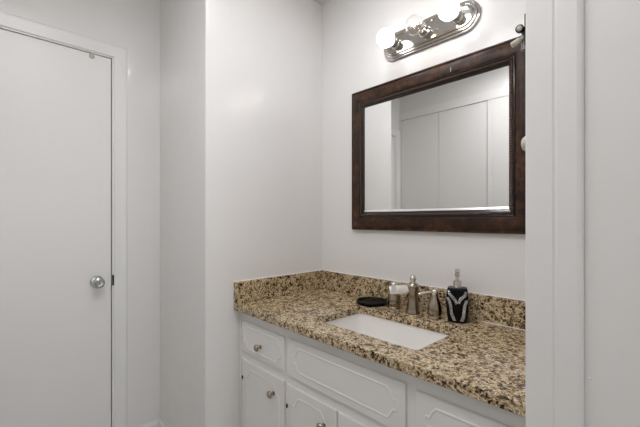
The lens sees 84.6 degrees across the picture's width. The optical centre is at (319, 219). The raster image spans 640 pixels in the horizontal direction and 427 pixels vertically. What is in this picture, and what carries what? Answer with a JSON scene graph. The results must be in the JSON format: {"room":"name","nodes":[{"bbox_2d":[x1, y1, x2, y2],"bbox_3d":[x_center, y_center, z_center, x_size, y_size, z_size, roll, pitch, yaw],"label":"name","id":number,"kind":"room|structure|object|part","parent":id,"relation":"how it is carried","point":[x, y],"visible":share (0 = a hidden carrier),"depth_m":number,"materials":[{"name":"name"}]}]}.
{"room":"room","nodes":[
{"label":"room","id":0,"kind":"room"},
{"bbox_2d":[0,0,159,426],"bbox_3d":[-1.031,-0.024,1.947,1.880,2.462,0.100,0,0,-43],"label":"wall","id":1,"kind":"structure","parent":0,"point":[131,25],"depth_m":1.92,"materials":[{"name":"white paint"}]},
{"bbox_2d":[0,29,110,426],"bbox_3d":[-1.313,0.181,1.601,0.644,2.029,0.098,0,0,-43],"label":"door","id":2,"kind":"structure","parent":1,"relation":"in","point":[55,99],"depth_m":1.66,"materials":[{"name":"white paint"}]},
{"bbox_3d":[-1.112,0.317,1.765,0.062,0.062,0.060,0,0,-43],"label":"knob","id":3,"kind":"part","parent":2,"relation":"part of","materials":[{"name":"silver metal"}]},
{"bbox_2d":[0,11,126,426],"bbox_3d":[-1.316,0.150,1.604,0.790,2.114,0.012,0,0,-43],"label":"trim","id":4,"kind":"structure","parent":1,"relation":"attached to","point":[119,279],"depth_m":1.84,"materials":[{"name":"white paint"}]},
{"bbox_2d":[137,419,157,426],"bbox_3d":[-0.969,1.167,1.927,0.152,0.081,0.012,0,0,-43],"label":"baseboard","id":5,"kind":"structure","parent":1,"relation":"attached to","point":[154,423],"depth_m":1.95,"materials":[{"name":"white paint"}]},
{"bbox_2d":[160,0,321,426],"bbox_3d":[-0.412,-0.024,2.064,0.818,2.462,0.579,0,0,-43],"label":"wall partition","id":6,"kind":"structure","parent":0,"point":[241,80],"depth_m":1.76,"materials":[{"name":"white paint"}]},
{"bbox_2d":[158,418,166,426],"bbox_3d":[-0.715,1.167,1.779,0.012,0.081,0.578,0,0,-43],"label":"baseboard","id":7,"kind":"structure","parent":6,"relation":"attached to","point":[160,422],"depth_m":1.96,"materials":[{"name":"white paint"}]},
{"bbox_2d":[234,270,322,303],"bbox_3d":[-0.192,0.348,1.858,0.578,0.102,0.020,0,0,-43],"label":"backsplash","id":8,"kind":"structure","parent":6,"relation":"attached to","point":[262,288],"depth_m":1.81,"materials":[{"name":"stone"}]},
{"bbox_2d":[313,0,329,5],"bbox_3d":[0.779,-1.285,0.026,1.880,0.060,5.379,0,0,-43],"label":"ceiling","id":9,"kind":"structure","parent":0,"point":[321,2],"depth_m":2.03,"materials":[{"name":"white paint"}]},
{"bbox_2d":[322,0,525,299],"bbox_3d":[0.524,-0.024,1.594,0.100,2.462,1.389,0,0,-43],"label":"wall","id":10,"kind":"structure","parent":0,"point":[353,61],"depth_m":1.74,"materials":[{"name":"white paint"}]},
{"bbox_2d":[322,270,525,329],"bbox_3d":[0.453,0.348,1.581,0.020,0.102,1.266,0,0,-43],"label":"backsplash","id":11,"kind":"structure","parent":10,"relation":"attached to","point":[492,309],"depth_m":1.50,"materials":[{"name":"stone"}]},
{"bbox_2d":[377,0,480,61],"bbox_3d":[0.427,-0.827,1.517,0.144,0.134,0.469,0,0,-43],"label":"vanity light","id":12,"kind":"object","parent":10,"relation":"attached to","point":[453,19],"visible":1,"depth_m":1.52,"materials":[{"name":"silver metal"}]},
{"bbox_2d":[377,28,400,49],"bbox_3d":[0.314,-0.827,1.620,0.122,0.080,0.081,0,0,-43],"label":"bulb","id":13,"kind":"object","parent":12,"relation":"attached to","point":[386,39],"depth_m":1.59,"materials":[{"name":"glass"}]},
{"bbox_2d":[414,23,429,37],"bbox_3d":[0.417,-0.827,1.510,0.122,0.080,0.081,0,0,-43],"label":"socket","id":14,"kind":"object","parent":12,"relation":"attached to","point":[421,30],"depth_m":1.54,"materials":[{"name":"silver metal"}]},
{"bbox_2d":[438,0,463,23],"bbox_3d":[0.521,-0.827,1.401,0.122,0.080,0.081,0,0,-43],"label":"bulb","id":15,"kind":"object","parent":12,"relation":"attached to","point":[449,11],"depth_m":1.37,"materials":[{"name":"glass"}]},
{"bbox_2d":[352,36,525,233],"bbox_3d":[0.464,-0.306,1.560,0.030,0.720,0.853,0,0,-43],"label":"wall mirror","id":16,"kind":"object","parent":10,"relation":"attached to","point":[429,142],"visible":1,"depth_m":1.49,"materials":[{"name":"brown wood"}]},
{"bbox_3d":[0.469,-0.306,1.565,0.004,0.537,0.694,0,0,-43],"label":"glass","id":17,"kind":"part","parent":16,"relation":"part of","materials":[{"name":"white mirror"}]},
{"bbox_2d":[510,13,525,50],"bbox_3d":[0.372,-0.343,0.653,0.036,0.060,0.028,0,0,-43],"label":"hook","id":18,"kind":"object","parent":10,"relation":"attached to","point":[520,28],"visible":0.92,"depth_m":0.64,"materials":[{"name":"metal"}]},
{"bbox_3d":[0.364,-0.328,0.649,0.023,0.016,0.010,0,0,31],"label":"bumper arm","id":19,"kind":"part","parent":18,"relation":"part of","materials":[{"name":"silver metal"}]},
{"bbox_2d":[515,24,523,33],"bbox_3d":[0.366,-0.348,0.644,0.014,0.015,0.009,0,0,41],"label":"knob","id":20,"kind":"object","parent":18,"relation":"on","point":[519,29],"depth_m":0.64,"materials":[{"name":"silver metal"}]},
{"bbox_3d":[0.382,-0.344,0.646,0.030,0.057,0.004,0,0,-43],"label":"hinge plate","id":21,"kind":"part","parent":18,"relation":"part of","materials":[{"name":"white metal"}]},
{"bbox_2d":[521,136,525,150],"bbox_3d":[0.382,-0.140,0.651,0.030,0.030,0.012,0,0,-43],"label":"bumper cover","id":22,"kind":"object","parent":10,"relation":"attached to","point":[523,142],"visible":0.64,"depth_m":0.64,"materials":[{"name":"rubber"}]},
{"bbox_2d":[526,0,583,426],"bbox_3d":[0.397,-0.024,0.600,0.011,2.462,0.084,0,0,-43],"label":"trim","id":23,"kind":"structure","parent":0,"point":[554,28],"depth_m":0.59,"materials":[{"name":"white paint"}]},
{"bbox_2d":[584,0,639,426],"bbox_3d":[1.844,-0.024,-0.331,0.818,2.462,3.399,0,0,-43],"label":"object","id":24,"kind":"structure","parent":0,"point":[611,27],"depth_m":0.55,"materials":[{"name":"white paint"}]},
{"bbox_3d":[0.779,1.232,0.026,1.680,0.050,5.179,0,0,-43],"label":"floor","id":25,"kind":"structure","parent":0,"visible":0},
{"bbox_2d":[239,312,525,426],"bbox_3d":[0.239,0.819,1.396,0.580,0.776,1.281,0,0,-43],"label":"vanity cabinet","id":26,"kind":"object","parent":25,"relation":"on","point":[287,378],"visible":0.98,"depth_m":1.24,"materials":[{"name":"white paint"}]},
{"bbox_3d":[-0.273,0.562,1.539,0.030,0.031,0.031,0,0,-43],"label":"knob","id":27,"kind":"part","parent":26,"relation":"part of","materials":[{"name":"silver metal"}]},
{"bbox_3d":[-0.259,0.876,1.544,0.002,0.380,0.266,0,0,-43],"label":"moulding","id":28,"kind":"part","parent":26,"relation":"part of","materials":[{"name":"white paint"}]},
{"bbox_3d":[-0.258,0.548,1.543,0.002,0.107,0.289,0,0,-43],"label":"moulding","id":29,"kind":"part","parent":26,"relation":"part of","materials":[{"name":"white paint"}]},
{"bbox_3d":[-0.254,0.548,1.546,0.007,0.143,0.325,0,0,-43],"label":"drawer","id":30,"kind":"part","parent":26,"relation":"part of","materials":[{"name":"white paint"}]},
{"bbox_3d":[-0.255,0.876,1.547,0.007,0.442,0.328,0,0,-43],"label":"cabinet door","id":31,"kind":"part","parent":26,"relation":"part of","materials":[{"name":"white paint"}]},
{"bbox_3d":[-0.206,0.729,1.467,0.030,0.031,0.031,0,0,-43],"label":"knob","id":32,"kind":"part","parent":26,"relation":"part of","materials":[{"name":"silver metal"}]},
{"bbox_3d":[-0.040,0.878,1.312,0.002,0.377,0.218,0,0,-43],"label":"moulding","id":33,"kind":"part","parent":26,"relation":"part of","materials":[{"name":"white paint"}]},
{"bbox_3d":[-0.037,0.878,1.315,0.007,0.439,0.280,0,0,-43],"label":"cabinet door","id":34,"kind":"part","parent":26,"relation":"part of","materials":[{"name":"white paint"}]},
{"bbox_3d":[0.004,0.733,1.245,0.030,0.031,0.031,0,0,-43],"label":"knob","id":35,"kind":"part","parent":26,"relation":"part of","materials":[{"name":"silver metal"}]},
{"bbox_3d":[0.059,0.548,1.206,0.002,0.100,0.489,0,0,-43],"label":"moulding","id":36,"kind":"part","parent":26,"relation":"part of","materials":[{"name":"white paint"}]},
{"bbox_3d":[0.159,0.878,1.107,0.007,0.439,0.283,0,0,-43],"label":"cabinet door","id":37,"kind":"part","parent":26,"relation":"part of","materials":[{"name":"white paint"}]},
{"bbox_2d":[234,270,525,417],"bbox_3d":[0.242,0.362,1.397,0.579,0.135,1.287,0,0,-43],"label":"countertop","id":38,"kind":"structure","parent":26,"relation":"on","point":[483,358],"depth_m":1.30,"materials":[{"name":"stone"}]},
{"bbox_2d":[356,297,387,306],"bbox_3d":[0.247,0.391,1.671,0.150,0.016,0.150,0,0,-43],"label":"soap dish","id":39,"kind":"object","parent":38,"relation":"on","point":[364,301],"visible":1,"depth_m":1.67,"materials":[{"name":"black plastic"}]},
{"bbox_2d":[326,313,448,349],"bbox_3d":[0.239,0.497,1.343,0.353,0.132,0.529,0,0,-43],"label":"sink","id":40,"kind":"object","parent":38,"relation":"in","point":[411,337],"visible":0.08,"depth_m":1.49,"materials":[{"name":"white ceramic"}]},
{"bbox_2d":[388,275,441,319],"bbox_3d":[0.380,0.318,1.488,0.128,0.163,0.265,0,0,-43],"label":"faucet","id":41,"kind":"object","parent":38,"relation":"on","point":[434,309],"visible":1,"depth_m":1.48,"materials":[{"name":"silver metal"}]},
{"bbox_3d":[0.335,0.352,1.588,0.057,0.094,0.057,0,0,-43],"label":"handle","id":42,"kind":"part","parent":41,"relation":"part of","materials":[{"name":"silver metal"}]},
{"bbox_3d":[0.338,0.298,1.502,0.084,0.034,0.038,0,0,1],"label":"spout","id":43,"kind":"part","parent":41,"relation":"part of","materials":[{"name":"silver metal"}]},
{"bbox_3d":[0.397,0.334,1.500,0.060,0.131,0.060,0,0,-43],"label":"spout","id":44,"kind":"part","parent":41,"relation":"part of","materials":[{"name":"silver metal"}]},
{"bbox_3d":[0.436,0.293,1.421,0.086,0.027,0.029,0,0,-6],"label":"lever","id":45,"kind":"part","parent":41,"relation":"part of","materials":[{"name":"silver metal"}]},
{"bbox_3d":[0.464,0.352,1.424,0.057,0.094,0.057,0,0,-43],"label":"handle","id":46,"kind":"part","parent":41,"relation":"part of","materials":[{"name":"silver metal"}]},
{"bbox_2d":[446,269,468,323],"bbox_3d":[0.536,0.296,1.375,0.083,0.206,0.069,0,0,23],"label":"soap dispenser","id":47,"kind":"object","parent":38,"relation":"on","point":[457,298],"visible":1,"depth_m":1.35,"materials":[{"name":"black ceramic"}]},
{"bbox_2d":[446,286,468,323],"bbox_3d":[0.538,0.333,1.378,0.083,0.133,0.061,0,0,23],"label":"bottle","id":48,"kind":"object","parent":47,"relation":"on","point":[457,298],"depth_m":1.35,"materials":[{"name":"black ceramic"}]},
{"bbox_3d":[0.368,0.551,0.879,0.002,0.094,0.243,0,0,-43],"label":"moulding","id":49,"kind":"part","parent":26,"relation":"part of","materials":[{"name":"white paint"}]},
{"bbox_3d":[0.371,0.551,0.882,0.007,0.146,0.295,0,0,-43],"label":"drawer","id":50,"kind":"part","parent":26,"relation":"part of","materials":[{"name":"white paint"}]}
]}

